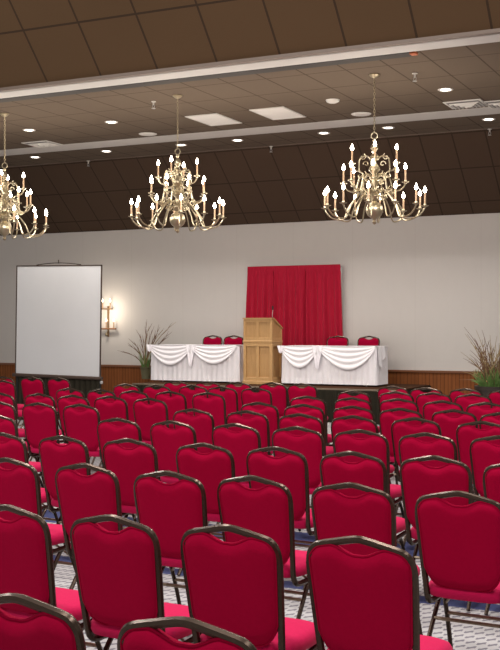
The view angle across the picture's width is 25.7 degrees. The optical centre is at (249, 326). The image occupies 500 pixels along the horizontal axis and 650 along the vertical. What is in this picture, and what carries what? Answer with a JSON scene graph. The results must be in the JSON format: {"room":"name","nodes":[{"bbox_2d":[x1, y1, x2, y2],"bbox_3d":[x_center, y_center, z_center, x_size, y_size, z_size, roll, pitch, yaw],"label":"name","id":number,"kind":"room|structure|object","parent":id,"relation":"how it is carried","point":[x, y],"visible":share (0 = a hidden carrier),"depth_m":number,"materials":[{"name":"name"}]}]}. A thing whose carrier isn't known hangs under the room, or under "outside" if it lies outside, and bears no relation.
{"room":"event hall","nodes":[
{"label":"event hall","id":0,"kind":"room"},
{"bbox_2d":[0,213,499,370],"bbox_3d":[2.509,-0.213,22.252,33.000,3.946,0.200,0,0,26],"label":"wall","id":1,"kind":"structure","parent":0,"point":[414,286],"depth_m":22.82,"materials":[{"name":"paint"}]},
{"bbox_2d":[0,363,480,373],"bbox_3d":[2.455,0.880,22.142,33.000,0.050,0.045,0,0,26],"label":"trim","id":2,"kind":"structure","parent":1,"relation":"attached to","point":[139,366],"depth_m":21.77,"materials":[{"name":"brown wood"}]},
{"bbox_2d":[0,365,488,395],"bbox_3d":[2.461,1.323,22.154,33.000,0.875,0.020,0,0,26],"label":"wainscoting","id":3,"kind":"structure","parent":1,"relation":"attached to","point":[112,376],"depth_m":21.91,"materials":[{"name":"brown wood"}]},
{"bbox_2d":[0,128,499,235],"bbox_3d":[2.139,-2.899,21.495,33.000,1.426,1.655,0,0,26],"label":"ceiling","id":4,"kind":"structure","parent":0,"point":[459,172],"depth_m":22.29,"materials":[{"name":"brown tile"}]},
{"bbox_2d":[0,42,499,166],"bbox_3d":[0.402,-3.596,17.934,33.000,0.120,6.270,0,0,26],"label":"ceiling","id":5,"kind":"structure","parent":0,"point":[472,71],"depth_m":17.53,"materials":[{"name":"brown tile"}]},
{"bbox_2d":[0,113,48,240],"bbox_3d":[-4.066,-2.483,18.194,1.500,2.105,1.500,0,0,9],"label":"chandelier","id":6,"kind":"object","parent":5,"relation":"hanging from","point":[5,214],"visible":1,"depth_m":18.15,"materials":[{"name":"gold metal"}]},
{"bbox_2d":[22,140,62,147],"bbox_3d":[-4.001,-3.525,21.177,0.600,0.042,0.560,0,0,26],"label":"ceiling vent","id":7,"kind":"object","parent":5,"relation":"in","point":[45,143],"visible":1,"depth_m":21.09,"materials":[{"name":"white metal"}]},
{"bbox_2d":[128,94,226,232],"bbox_3d":[-1.104,-2.483,16.749,1.500,2.105,1.500,0,0,26],"label":"chandelier","id":8,"kind":"object","parent":5,"relation":"hanging from","point":[177,219],"visible":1,"depth_m":16.68,"materials":[{"name":"gold metal"}]},
{"bbox_2d":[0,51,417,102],"bbox_3d":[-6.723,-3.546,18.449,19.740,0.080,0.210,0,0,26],"label":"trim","id":9,"kind":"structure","parent":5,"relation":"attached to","point":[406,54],"depth_m":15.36,"materials":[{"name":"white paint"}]},
{"bbox_2d":[185,113,241,125],"bbox_3d":[-0.614,-3.535,18.713,0.610,0.022,0.940,0,0,26],"label":"ceiling light panel","id":10,"kind":"object","parent":5,"relation":"attached to","point":[215,119],"visible":1,"depth_m":18.67,"materials":[{"name":"white paint"}]},
{"bbox_2d":[0,28,499,98],"bbox_3d":[-0.891,-3.551,15.282,33.000,0.070,0.350,0,0,26],"label":"trim","id":11,"kind":"structure","parent":5,"relation":"attached to","point":[494,37],"depth_m":14.73,"materials":[{"name":"white paint"}]},
{"bbox_2d":[0,107,499,155],"bbox_3d":[1.080,-3.543,19.322,33.000,0.026,0.600,0,0,26],"label":"trim","id":12,"kind":"structure","parent":5,"relation":"attached to","point":[485,110],"depth_m":19.73,"materials":[{"name":"white paint"}]},
{"bbox_2d":[0,127,499,167],"bbox_3d":[1.777,-3.545,20.751,33.000,0.042,0.060,0,0,26],"label":"trim","id":13,"kind":"structure","parent":5,"relation":"attached to","point":[496,127],"depth_m":21.44,"materials":[{"name":"white paint"}]},
{"bbox_2d":[249,106,305,119],"bbox_3d":[0.465,-3.535,18.153,0.610,0.022,0.940,0,0,26],"label":"ceiling light panel","id":14,"kind":"object","parent":5,"relation":"attached to","point":[274,113],"visible":1,"depth_m":18.14,"materials":[{"name":"white paint"}]},
{"bbox_2d":[321,73,428,224],"bbox_3d":[1.740,-2.483,15.362,1.500,2.105,1.500,0,0,17],"label":"chandelier","id":15,"kind":"object","parent":5,"relation":"hanging from","point":[374,210],"visible":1,"depth_m":15.30,"materials":[{"name":"gold metal"}]},
{"bbox_2d":[443,99,487,109],"bbox_3d":[3.420,-3.525,17.391,0.600,0.042,0.560,0,0,26],"label":"ceiling vent","id":16,"kind":"object","parent":5,"relation":"in","point":[472,103],"visible":0.98,"depth_m":17.31,"materials":[{"name":"white metal"}]},
{"bbox_2d":[0,0,499,87],"bbox_3d":[-1.394,-4.626,14.250,33.000,2.179,1.994,0,0,26],"label":"ceiling","id":17,"kind":"structure","parent":0,"point":[41,41],"depth_m":14.58,"materials":[{"name":"brown tile"}]},
{"bbox_2d":[17,419,499,649],"bbox_3d":[-3.409,1.820,10.119,33.000,0.120,27.200,0,0,26],"label":"floor","id":18,"kind":"structure","parent":0,"point":[464,636],"depth_m":6.94,"materials":[{"name":"grey carpet"}]},
{"bbox_2d":[0,380,23,428],"bbox_3d":[-3.615,1.278,16.791,0.474,0.955,0.534,0,0,28],"label":"banquet chair","id":19,"kind":"object","parent":18,"relation":"on","point":[9,388],"visible":0.48,"depth_m":16.52,"materials":[{"name":"red fabric"}]},
{"bbox_2d":[0,392,39,461],"bbox_3d":[-2.946,1.278,13.671,0.474,0.955,0.534,0,0,30],"label":"banquet chair","id":20,"kind":"object","parent":18,"relation":"on","point":[8,399],"visible":0.17,"depth_m":13.41,"materials":[{"name":"red fabric"}]},
{"bbox_2d":[0,401,43,484],"bbox_3d":[-2.602,1.278,12.102,0.474,0.955,0.534,0,0,30],"label":"banquet chair","id":21,"kind":"object","parent":18,"relation":"on","point":[8,410],"visible":0.26,"depth_m":11.81,"materials":[{"name":"red fabric"}]},
{"bbox_2d":[0,415,50,511],"bbox_3d":[-2.207,1.278,10.307,0.474,0.955,0.534,0,0,30],"label":"banquet chair","id":22,"kind":"object","parent":18,"relation":"on","point":[8,425],"visible":0.25,"depth_m":10.03,"materials":[{"name":"red fabric"}]},
{"bbox_2d":[0,432,64,544],"bbox_3d":[-1.770,1.278,8.581,0.474,0.955,0.534,0,0,30],"label":"banquet chair","id":23,"kind":"object","parent":18,"relation":"on","point":[15,448],"visible":0.36,"depth_m":8.32,"materials":[{"name":"red fabric"}]},
{"bbox_2d":[0,457,74,570],"bbox_3d":[-1.380,1.278,6.967,0.474,0.955,0.534,0,0,28],"label":"banquet chair","id":24,"kind":"object","parent":18,"relation":"on","point":[19,485],"visible":0.47,"depth_m":6.72,"materials":[{"name":"red fabric"}]},
{"bbox_2d":[21,377,60,428],"bbox_3d":[-3.415,1.278,17.962,0.474,0.955,0.534,0,0,28],"label":"banquet chair","id":25,"kind":"object","parent":18,"relation":"on","point":[28,387],"visible":0.44,"depth_m":17.74,"materials":[{"name":"red fabric"}]},
{"bbox_2d":[0,593,85,649],"bbox_3d":[-0.589,1.278,3.522,0.474,0.955,0.534,0,0,28],"label":"banquet chair","id":26,"kind":"object","parent":18,"relation":"on","point":[52,628],"visible":1,"depth_m":3.25,"materials":[{"name":"red fabric"}]},
{"bbox_2d":[22,402,65,461],"bbox_3d":[-2.134,1.278,11.908,0.474,0.955,0.534,0,0,29],"label":"banquet chair","id":27,"kind":"object","parent":18,"relation":"on","point":[39,424],"visible":0.53,"depth_m":11.71,"materials":[{"name":"red fabric"}]},
{"bbox_2d":[25,393,66,460],"bbox_3d":[-2.445,1.278,13.550,0.474,0.955,0.534,0,0,29],"label":"banquet chair","id":28,"kind":"object","parent":18,"relation":"on","point":[29,399],"visible":0.25,"depth_m":13.33,"materials":[{"name":"red fabric"}]},
{"bbox_2d":[0,504,102,649],"bbox_3d":[-0.976,1.278,5.178,0.474,0.955,0.534,0,0,30],"label":"banquet chair","id":29,"kind":"object","parent":18,"relation":"on","point":[26,552],"visible":0.7,"depth_m":4.93,"materials":[{"name":"red fabric"}]},
{"bbox_2d":[12,260,102,418],"bbox_3d":[-3.624,0.247,20.715,2.057,3.026,0.500,0,0,26],"label":"projection screen","id":30,"kind":"object","parent":18,"relation":"on","point":[58,326],"visible":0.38,"depth_m":20.67,"materials":[{"name":"grey fabric"}]},
{"bbox_2d":[47,377,70,419],"bbox_3d":[-2.944,1.278,17.765,0.474,0.955,0.534,0,0,30],"label":"banquet chair","id":31,"kind":"object","parent":18,"relation":"on","point":[53,386],"visible":0.34,"depth_m":17.57,"materials":[{"name":"red fabric"}]},
{"bbox_2d":[39,435,90,523],"bbox_3d":[-1.270,1.278,8.348,0.474,0.955,0.534,0,0,30],"label":"banquet chair","id":32,"kind":"object","parent":18,"relation":"on","point":[53,455],"visible":0.44,"depth_m":8.16,"materials":[{"name":"red fabric"}]},
{"bbox_2d":[56,388,84,413],"bbox_3d":[-2.270,1.278,14.733,0.474,0.955,0.534,0,0,29],"label":"banquet chair","id":33,"kind":"object","parent":18,"relation":"on","point":[60,393],"visible":0.26,"depth_m":14.50,"materials":[{"name":"red fabric"}]},
{"bbox_2d":[57,395,95,469],"bbox_3d":[-1.990,1.278,13.239,0.474,0.955,0.534,0,0,28],"label":"banquet chair","id":34,"kind":"object","parent":18,"relation":"on","point":[62,402],"visible":0.32,"depth_m":13.05,"materials":[{"name":"red fabric"}]},
{"bbox_2d":[63,404,101,467],"bbox_3d":[-1.661,1.278,11.699,0.474,0.955,0.534,0,0,28],"label":"banquet chair","id":35,"kind":"object","parent":18,"relation":"on","point":[79,425],"visible":0.49,"depth_m":11.48,"materials":[{"name":"red fabric"}]},
{"bbox_2d":[55,463,122,588],"bbox_3d":[-0.851,1.278,6.687,0.474,0.955,0.534,0,0,30],"label":"banquet chair","id":36,"kind":"object","parent":18,"relation":"on","point":[79,496],"visible":0.53,"depth_m":6.47,"materials":[{"name":"red fabric"}]},
{"bbox_2d":[87,389,115,457],"bbox_3d":[-1.812,1.278,14.432,0.474,0.955,0.534,0,0,29],"label":"banquet chair","id":37,"kind":"object","parent":18,"relation":"on","point":[92,395],"visible":0.28,"depth_m":14.23,"materials":[{"name":"red fabric"}]},
{"bbox_2d":[94,395,128,471],"bbox_3d":[-1.522,1.278,13.056,0.474,0.955,0.534,0,0,28],"label":"banquet chair","id":38,"kind":"object","parent":18,"relation":"on","point":[118,408],"visible":0.45,"depth_m":12.82,"materials":[{"name":"red fabric"}]},
{"bbox_2d":[97,418,141,514],"bbox_3d":[-1.052,1.278,9.922,0.474,0.955,0.534,0,0,29],"label":"banquet chair","id":39,"kind":"object","parent":18,"relation":"on","point":[106,431],"visible":0.32,"depth_m":9.70,"materials":[{"name":"red fabric"}]},
{"bbox_2d":[113,383,139,397],"bbox_3d":[-1.637,1.278,15.793,0.474,0.955,0.534,0,0,30],"label":"banquet chair","id":40,"kind":"object","parent":18,"relation":"on","point":[117,390],"visible":0.16,"depth_m":15.59,"materials":[{"name":"red fabric"}]},
{"bbox_2d":[103,438,158,528],"bbox_3d":[-0.763,1.278,8.135,0.474,0.955,0.534,0,0,28],"label":"banquet chair","id":41,"kind":"object","parent":18,"relation":"on","point":[127,464],"visible":0.38,"depth_m":7.93,"materials":[{"name":"red fabric"}]},
{"bbox_2d":[119,390,149,421],"bbox_3d":[-1.360,1.278,14.167,0.474,0.955,0.534,0,0,30],"label":"banquet chair","id":42,"kind":"object","parent":18,"relation":"on","point":[128,398],"visible":0.3,"depth_m":13.97,"materials":[{"name":"red fabric"}]},
{"bbox_2d":[70,514,201,649],"bbox_3d":[-0.471,1.278,4.910,0.474,0.955,0.534,0,0,30],"label":"banquet chair","id":43,"kind":"object","parent":18,"relation":"on","point":[119,576],"visible":0.88,"depth_m":4.71,"materials":[{"name":"red fabric"}]},
{"bbox_2d":[133,398,168,444],"bbox_3d":[-1.021,1.278,12.677,0.474,0.955,0.534,0,0,29],"label":"banquet chair","id":44,"kind":"object","parent":18,"relation":"on","point":[146,415],"visible":0.5,"depth_m":12.48,"materials":[{"name":"red fabric"}]},
{"bbox_2d":[143,384,171,403],"bbox_3d":[-1.194,1.278,15.555,0.474,0.955,0.534,0,0,28],"label":"banquet chair","id":45,"kind":"object","parent":18,"relation":"on","point":[148,390],"visible":0.27,"depth_m":15.35,"materials":[{"name":"red fabric"}]},
{"bbox_2d":[133,470,207,604],"bbox_3d":[-0.348,1.278,6.353,0.474,0.955,0.534,0,0,28],"label":"banquet chair","id":46,"kind":"object","parent":18,"relation":"on","point":[170,510],"visible":0.61,"depth_m":6.15,"materials":[{"name":"red fabric"}]},
{"bbox_2d":[155,391,186,428],"bbox_3d":[-0.887,1.278,14.003,0.474,0.955,0.534,0,0,29],"label":"banquet chair","id":47,"kind":"object","parent":18,"relation":"on","point":[178,402],"visible":0.33,"depth_m":13.76,"materials":[{"name":"red fabric"}]},
{"bbox_2d":[150,420,196,483],"bbox_3d":[-0.549,1.278,9.643,0.474,0.955,0.534,0,0,30],"label":"banquet chair","id":48,"kind":"object","parent":18,"relation":"on","point":[166,442],"visible":0.41,"depth_m":9.46,"materials":[{"name":"red fabric"}]},
{"bbox_2d":[164,380,189,395],"bbox_3d":[-0.991,1.278,16.668,0.474,0.955,0.534,0,0,29],"label":"banquet chair","id":49,"kind":"object","parent":18,"relation":"on","point":[175,388],"visible":0.19,"depth_m":16.45,"materials":[{"name":"red fabric"}]},
{"bbox_2d":[117,616,256,649],"bbox_3d":[-0.066,1.278,3.256,0.474,0.955,0.534,0,0,28],"label":"banquet chair","id":50,"kind":"object","parent":18,"relation":"on","point":[144,634],"visible":1,"depth_m":3.05,"materials":[{"name":"red fabric"}]},
{"bbox_2d":[179,385,207,415],"bbox_3d":[-0.678,1.278,15.470,0.474,0.955,0.534,0,0,28],"label":"banquet chair","id":51,"kind":"object","parent":18,"relation":"on","point":[184,390],"visible":0.23,"depth_m":15.27,"materials":[{"name":"red fabric"}]},
{"bbox_2d":[173,408,214,452],"bbox_3d":[-0.449,1.278,11.030,0.474,0.955,0.534,0,0,29],"label":"banquet chair","id":52,"kind":"object","parent":18,"relation":"on","point":[203,424],"visible":0.33,"depth_m":10.78,"materials":[{"name":"red fabric"}]},
{"bbox_2d":[176,442,235,575],"bbox_3d":[-0.204,1.278,7.829,0.474,0.955,0.534,0,0,29],"label":"banquet chair","id":53,"kind":"object","parent":18,"relation":"on","point":[217,465],"visible":0.46,"depth_m":7.61,"materials":[{"name":"red fabric"}]},
{"bbox_2d":[192,392,225,426],"bbox_3d":[-0.402,1.278,13.733,0.474,0.955,0.534,0,0,28],"label":"banquet chair","id":54,"kind":"object","parent":18,"relation":"on","point":[215,405],"visible":0.44,"depth_m":13.48,"materials":[{"name":"red fabric"}]},
{"bbox_2d":[207,386,238,418],"bbox_3d":[-0.267,1.278,15.102,0.474,0.955,0.534,0,0,28],"label":"banquet chair","id":55,"kind":"object","parent":18,"relation":"on","point":[230,395],"visible":0.38,"depth_m":14.84,"materials":[{"name":"red fabric"}]},
{"bbox_2d":[212,423,260,524],"bbox_3d":[-0.004,1.278,9.377,0.474,0.955,0.534,0,0,30],"label":"banquet chair","id":56,"kind":"object","parent":18,"relation":"on","point":[240,443],"visible":0.36,"depth_m":9.16,"materials":[{"name":"red fabric"}]},
{"bbox_2d":[225,382,252,414],"bbox_3d":[-0.057,1.278,16.302,0.474,0.955,0.534,0,0,29],"label":"banquet chair","id":57,"kind":"object","parent":18,"relation":"on","point":[240,389],"visible":0.19,"depth_m":16.08,"materials":[{"name":"red fabric"}]},
{"bbox_2d":[180,524,316,649],"bbox_3d":[0.026,1.278,4.679,0.474,0.955,0.534,0,0,28],"label":"banquet chair","id":58,"kind":"object","parent":18,"relation":"on","point":[237,588],"visible":0.81,"depth_m":4.47,"materials":[{"name":"red fabric"}]},
{"bbox_2d":[226,410,273,456],"bbox_3d":[0.087,1.278,10.802,0.474,0.955,0.534,0,0,29],"label":"banquet chair","id":59,"kind":"object","parent":18,"relation":"on","point":[260,422],"visible":0.37,"depth_m":10.53,"materials":[{"name":"red fabric"}]},
{"bbox_2d":[241,387,271,454],"bbox_3d":[0.199,1.278,14.853,0.474,0.955,0.534,0,0,30],"label":"banquet chair","id":60,"kind":"object","parent":18,"relation":"on","point":[247,396],"visible":0.32,"depth_m":14.63,"materials":[{"name":"red fabric"}]},
{"bbox_2d":[241,402,279,453],"bbox_3d":[0.219,1.278,11.972,0.474,0.955,0.534,0,0,30],"label":"banquet chair","id":61,"kind":"object","parent":18,"relation":"on","point":[271,412],"visible":0.28,"depth_m":11.70,"materials":[{"name":"red fabric"}]},
{"bbox_2d":[217,475,309,618],"bbox_3d":[0.138,1.278,6.148,0.474,0.955,0.534,0,0,30],"label":"banquet chair","id":62,"kind":"object","parent":18,"relation":"on","point":[268,510],"visible":0.61,"depth_m":5.93,"materials":[{"name":"red fabric"}]},
{"bbox_2d":[259,382,287,417],"bbox_3d":[0.445,1.278,16.190,0.474,0.955,0.534,0,0,29],"label":"banquet chair","id":63,"kind":"object","parent":18,"relation":"on","point":[279,393],"visible":0.41,"depth_m":15.94,"materials":[{"name":"red fabric"}]},
{"bbox_2d":[246,446,314,590],"bbox_3d":[0.294,1.278,7.597,0.474,0.955,0.534,0,0,30],"label":"banquet chair","id":64,"kind":"object","parent":18,"relation":"on","point":[291,470],"visible":0.49,"depth_m":7.35,"materials":[{"name":"red fabric"}]},
{"bbox_2d":[132,380,430,423],"bbox_3d":[0.582,1.444,21.804,5.606,0.631,2.174,0,0,26],"label":"stage platform","id":65,"kind":"object","parent":18,"relation":"on","point":[329,393],"visible":0.12,"depth_m":20.56,"materials":[{"name":"fabric"}]},
{"bbox_2d":[121,321,175,378],"bbox_3d":[-2.191,0.479,23.894,1.518,1.308,0.422,0,0,26],"label":"potted plant","id":66,"kind":"object","parent":65,"relation":"on","point":[145,369],"visible":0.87,"depth_m":23.90,"materials":[{"name":"green plant"}]},
{"bbox_2d":[202,335,221,344],"bbox_3d":[-0.897,0.651,23.171,0.474,0.955,0.534,0,0,26],"label":"banquet chair","id":67,"kind":"object","parent":65,"relation":"on","point":[207,340],"visible":0.29,"depth_m":23.34,"materials":[{"name":"red fabric"}]},
{"bbox_2d":[223,335,242,344],"bbox_3d":[-0.446,0.651,22.951,0.474,0.955,0.534,0,0,26],"label":"banquet chair","id":68,"kind":"object","parent":65,"relation":"on","point":[227,340],"visible":0.38,"depth_m":23.13,"materials":[{"name":"red fabric"}]},
{"bbox_2d":[242,318,282,384],"bbox_3d":[0.253,0.474,21.745,0.660,1.309,0.510,0,0,26],"label":"lectern","id":69,"kind":"object","parent":65,"relation":"on","point":[262,359],"visible":0.96,"depth_m":21.55,"materials":[{"name":"brown wood"}]},
{"bbox_2d":[246,264,342,345],"bbox_3d":[0.911,-0.073,22.787,2.360,2.403,0.159,0,0,26],"label":"curtain","id":70,"kind":"object","parent":65,"relation":"on","point":[306,300],"visible":0.58,"depth_m":22.69,"materials":[{"name":"fabric"}]},
{"bbox_2d":[327,336,348,345],"bbox_3d":[1.666,0.651,21.921,0.474,0.955,0.534,0,0,26],"label":"banquet chair","id":71,"kind":"object","parent":65,"relation":"on","point":[331,341],"visible":0.32,"depth_m":22.09,"materials":[{"name":"red fabric"}]},
{"bbox_2d":[357,336,379,345],"bbox_3d":[2.260,0.651,21.631,0.474,0.955,0.534,0,0,26],"label":"banquet chair","id":72,"kind":"object","parent":65,"relation":"on","point":[362,341],"visible":0.38,"depth_m":21.81,"materials":[{"name":"red fabric"}]},
{"bbox_2d":[272,426,324,531],"bbox_3d":[0.494,1.278,9.090,0.474,0.955,0.534,0,0,28],"label":"banquet chair","id":73,"kind":"object","parent":18,"relation":"on","point":[310,444],"visible":0.39,"depth_m":8.84,"materials":[{"name":"red fabric"}]},
{"bbox_2d":[278,413,323,437],"bbox_3d":[0.585,1.278,10.425,0.474,0.955,0.534,0,0,30],"label":"banquet chair","id":74,"kind":"object","parent":18,"relation":"on","point":[313,423],"visible":0.31,"depth_m":10.19,"materials":[{"name":"red fabric"}]},
{"bbox_2d":[287,383,328,444],"bbox_3d":[0.854,1.278,15.902,0.474,0.955,0.534,0,0,28],"label":"banquet chair","id":75,"kind":"object","parent":18,"relation":"on","point":[293,391],"visible":0.33,"depth_m":15.68,"materials":[{"name":"red fabric"}]},
{"bbox_2d":[284,404,333,454],"bbox_3d":[0.675,1.278,11.672,0.474,0.955,0.534,0,0,28],"label":"banquet chair","id":76,"kind":"object","parent":18,"relation":"on","point":[317,412],"visible":0.29,"depth_m":11.44,"materials":[{"name":"red fabric"}]},
{"bbox_2d":[290,396,332,446],"bbox_3d":[0.785,1.278,13.021,0.474,0.955,0.534,0,0,28],"label":"banquet chair","id":77,"kind":"object","parent":18,"relation":"on","point":[316,402],"visible":0.34,"depth_m":12.78,"materials":[{"name":"red fabric"}]},
{"bbox_2d":[334,397,371,412],"bbox_3d":[1.289,1.278,12.764,0.474,0.955,0.534,0,0,29],"label":"banquet chair","id":78,"kind":"object","parent":18,"relation":"on","point":[339,403],"visible":0.27,"depth_m":12.54,"materials":[{"name":"red fabric"}]},
{"bbox_2d":[332,405,374,422],"bbox_3d":[1.169,1.278,11.420,0.474,0.955,0.534,0,0,29],"label":"banquet chair","id":79,"kind":"object","parent":18,"relation":"on","point":[338,412],"visible":0.27,"depth_m":11.19,"materials":[{"name":"red fabric"}]},
{"bbox_2d":[337,390,379,432],"bbox_3d":[1.433,1.278,14.117,0.474,0.955,0.534,0,0,30],"label":"banquet chair","id":80,"kind":"object","parent":18,"relation":"on","point":[364,396],"visible":0.2,"depth_m":13.89,"materials":[{"name":"red fabric"}]},
{"bbox_2d":[320,451,406,549],"bbox_3d":[0.777,1.278,7.317,0.474,0.955,0.534,0,0,29],"label":"banquet chair","id":81,"kind":"object","parent":18,"relation":"on","point":[370,471],"visible":0.4,"depth_m":7.10,"materials":[{"name":"red fabric"}]},
{"bbox_2d":[331,415,397,512],"bbox_3d":[1.062,1.278,10.193,0.474,0.955,0.534,0,0,30],"label":"banquet chair","id":82,"kind":"object","parent":18,"relation":"on","point":[338,425],"visible":0.28,"depth_m":9.98,"materials":[{"name":"red fabric"}]},
{"bbox_2d":[311,482,422,634],"bbox_3d":[0.637,1.278,5.883,0.474,0.955,0.534,0,0,28],"label":"banquet chair","id":83,"kind":"object","parent":18,"relation":"on","point":[371,514],"visible":0.52,"depth_m":5.66,"materials":[{"name":"red fabric"}]},
{"bbox_2d":[333,429,407,541],"bbox_3d":[0.981,1.278,8.831,0.474,0.955,0.534,0,0,28],"label":"banquet chair","id":84,"kind":"object","parent":18,"relation":"on","point":[376,445],"visible":0.44,"depth_m":8.61,"materials":[{"name":"red fabric"}]},
{"bbox_2d":[306,535,452,649],"bbox_3d":[0.541,1.278,4.427,0.474,0.955,0.534,0,0,30],"label":"banquet chair","id":85,"kind":"object","parent":18,"relation":"on","point":[370,601],"visible":1,"depth_m":4.22,"materials":[{"name":"red fabric"}]},
{"bbox_2d":[377,386,408,413],"bbox_3d":[2.071,1.278,15.208,0.474,0.955,0.534,0,0,29],"label":"banquet chair","id":86,"kind":"object","parent":18,"relation":"on","point":[382,390],"visible":0.27,"depth_m":14.99,"materials":[{"name":"red fabric"}]},
{"bbox_2d":[379,391,413,405],"bbox_3d":[1.943,1.278,13.947,0.474,0.955,0.534,0,0,29],"label":"banquet chair","id":87,"kind":"object","parent":18,"relation":"on","point":[385,396],"visible":0.25,"depth_m":13.72,"materials":[{"name":"red fabric"}]},
{"bbox_2d":[379,398,418,414],"bbox_3d":[1.787,1.278,12.588,0.474,0.955,0.534,0,0,28],"label":"banquet chair","id":88,"kind":"object","parent":18,"relation":"on","point":[387,404],"visible":0.19,"depth_m":12.36,"materials":[{"name":"red fabric"}]},
{"bbox_2d":[379,408,423,484],"bbox_3d":[1.611,1.278,11.127,0.474,0.955,0.534,0,0,28],"label":"banquet chair","id":89,"kind":"object","parent":18,"relation":"on","point":[386,417],"visible":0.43,"depth_m":10.96,"materials":[{"name":"red fabric"}]},
{"bbox_2d":[391,417,441,512],"bbox_3d":[1.587,1.278,9.981,0.474,0.955,0.534,0,0,29],"label":"banquet chair","id":90,"kind":"object","parent":18,"relation":"on","point":[400,428],"visible":0.4,"depth_m":9.79,"materials":[{"name":"red fabric"}]},
{"bbox_2d":[410,387,442,402],"bbox_3d":[2.464,1.278,14.861,0.474,0.955,0.534,0,0,28],"label":"banquet chair","id":91,"kind":"object","parent":18,"relation":"on","point":[414,393],"visible":0.23,"depth_m":14.66,"materials":[{"name":"red fabric"}]},
{"bbox_2d":[398,432,457,546],"bbox_3d":[1.466,1.278,8.572,0.474,0.955,0.534,0,0,30],"label":"banquet chair","id":92,"kind":"object","parent":18,"relation":"on","point":[409,446],"visible":0.34,"depth_m":8.35,"materials":[{"name":"red fabric"}]},
{"bbox_2d":[416,392,451,415],"bbox_3d":[2.380,1.278,13.734,0.474,0.955,0.534,0,0,29],"label":"banquet chair","id":93,"kind":"object","parent":18,"relation":"on","point":[421,399],"visible":0.26,"depth_m":13.53,"materials":[{"name":"red fabric"}]},
{"bbox_2d":[400,455,472,610],"bbox_3d":[1.267,1.278,7.078,0.474,0.955,0.534,0,0,28],"label":"banquet chair","id":94,"kind":"object","parent":18,"relation":"on","point":[418,479],"visible":0.49,"depth_m":6.88,"materials":[{"name":"red fabric"}]},
{"bbox_2d":[423,400,462,420],"bbox_3d":[2.231,1.278,12.248,0.474,0.955,0.534,0,0,30],"label":"banquet chair","id":95,"kind":"object","parent":18,"relation":"on","point":[429,408],"visible":0.23,"depth_m":12.05,"materials":[{"name":"red fabric"}]},
{"bbox_2d":[432,409,478,495],"bbox_3d":[2.112,1.278,10.926,0.474,0.955,0.534,0,0,30],"label":"banquet chair","id":96,"kind":"object","parent":18,"relation":"on","point":[448,424],"visible":0.32,"depth_m":10.72,"materials":[{"name":"red fabric"}]},
{"bbox_2d":[415,490,499,647],"bbox_3d":[1.144,1.278,5.591,0.474,0.955,0.534,0,0,29],"label":"banquet chair","id":97,"kind":"object","parent":18,"relation":"on","point":[459,546],"visible":1,"depth_m":5.40,"materials":[{"name":"red fabric"}]},
{"bbox_2d":[449,388,482,402],"bbox_3d":[2.952,1.278,14.611,0.474,0.955,0.534,0,0,30],"label":"banquet chair","id":98,"kind":"object","parent":18,"relation":"on","point":[453,394],"visible":0.16,"depth_m":14.41,"materials":[{"name":"red fabric"}]},
{"bbox_2d":[454,393,492,411],"bbox_3d":[2.807,1.278,13.459,0.474,0.955,0.534,0,0,29],"label":"banquet chair","id":99,"kind":"object","parent":18,"relation":"on","point":[462,400],"visible":0.2,"depth_m":13.25,"materials":[{"name":"red fabric"}]},
{"bbox_2d":[456,421,499,502],"bbox_3d":[2.100,1.278,9.598,0.474,0.955,0.534,0,0,28],"label":"banquet chair","id":100,"kind":"object","parent":18,"relation":"on","point":[466,433],"visible":0.42,"depth_m":9.43,"materials":[{"name":"red fabric"}]},
{"bbox_2d":[461,327,499,396],"bbox_3d":[4.365,0.879,19.882,1.111,1.761,0.857,0,0,0],"label":"potted plant","id":101,"kind":"object","parent":18,"relation":"on","point":[487,384],"visible":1,"depth_m":19.82,"materials":[{"name":"green plant"}]},
{"bbox_2d":[466,402,499,428],"bbox_3d":[2.655,1.278,11.952,0.474,0.955,0.534,0,0,30],"label":"banquet chair","id":102,"kind":"object","parent":18,"relation":"on","point":[475,409],"visible":0.22,"depth_m":11.76,"materials":[{"name":"red fabric"}]},
{"bbox_2d":[469,435,499,501],"bbox_3d":[1.969,1.278,8.337,0.474,0.955,0.534,0,0,30],"label":"banquet chair","id":103,"kind":"object","parent":18,"relation":"on","point":[483,453],"visible":0.52,"depth_m":8.19,"materials":[{"name":"red fabric"}]},
{"bbox_2d":[479,412,499,428],"bbox_3d":[2.509,1.278,10.600,0.474,0.955,0.534,0,0,28],"label":"banquet chair","id":104,"kind":"object","parent":18,"relation":"on","point":[488,417],"visible":0.21,"depth_m":10.43,"materials":[{"name":"red fabric"}]},
{"bbox_2d":[483,464,499,614],"bbox_3d":[1.735,1.278,6.771,0.474,0.955,0.534,0,0,30],"label":"banquet chair","id":105,"kind":"object","parent":18,"relation":"on","point":[491,475],"visible":0.45,"depth_m":6.64,"materials":[{"name":"red fabric"}]},
{"bbox_3d":[-0.993,0.752,22.670,1.960,0.753,0.580,0,0,26],"label":"folding table","id":106,"kind":"object","parent":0,"visible":0},
{"bbox_2d":[146,344,242,381],"bbox_3d":[-1.012,0.730,22.637,2.176,0.736,0.774,0,0,26],"label":"tablecloth","id":107,"kind":"object","parent":106,"relation":"on","point":[179,362],"visible":0.95,"depth_m":22.31,"materials":[{"name":"white fabric"}]},
{"bbox_3d":[1.645,0.752,21.383,1.870,0.753,0.580,0,0,26],"label":"folding table","id":108,"kind":"object","parent":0,"visible":0},
{"bbox_2d":[277,345,387,384],"bbox_3d":[1.627,0.730,21.351,2.085,0.736,0.774,0,0,26],"label":"tablecloth","id":109,"kind":"object","parent":108,"relation":"on","point":[307,364],"visible":1,"depth_m":21.03,"materials":[{"name":"white fabric"}]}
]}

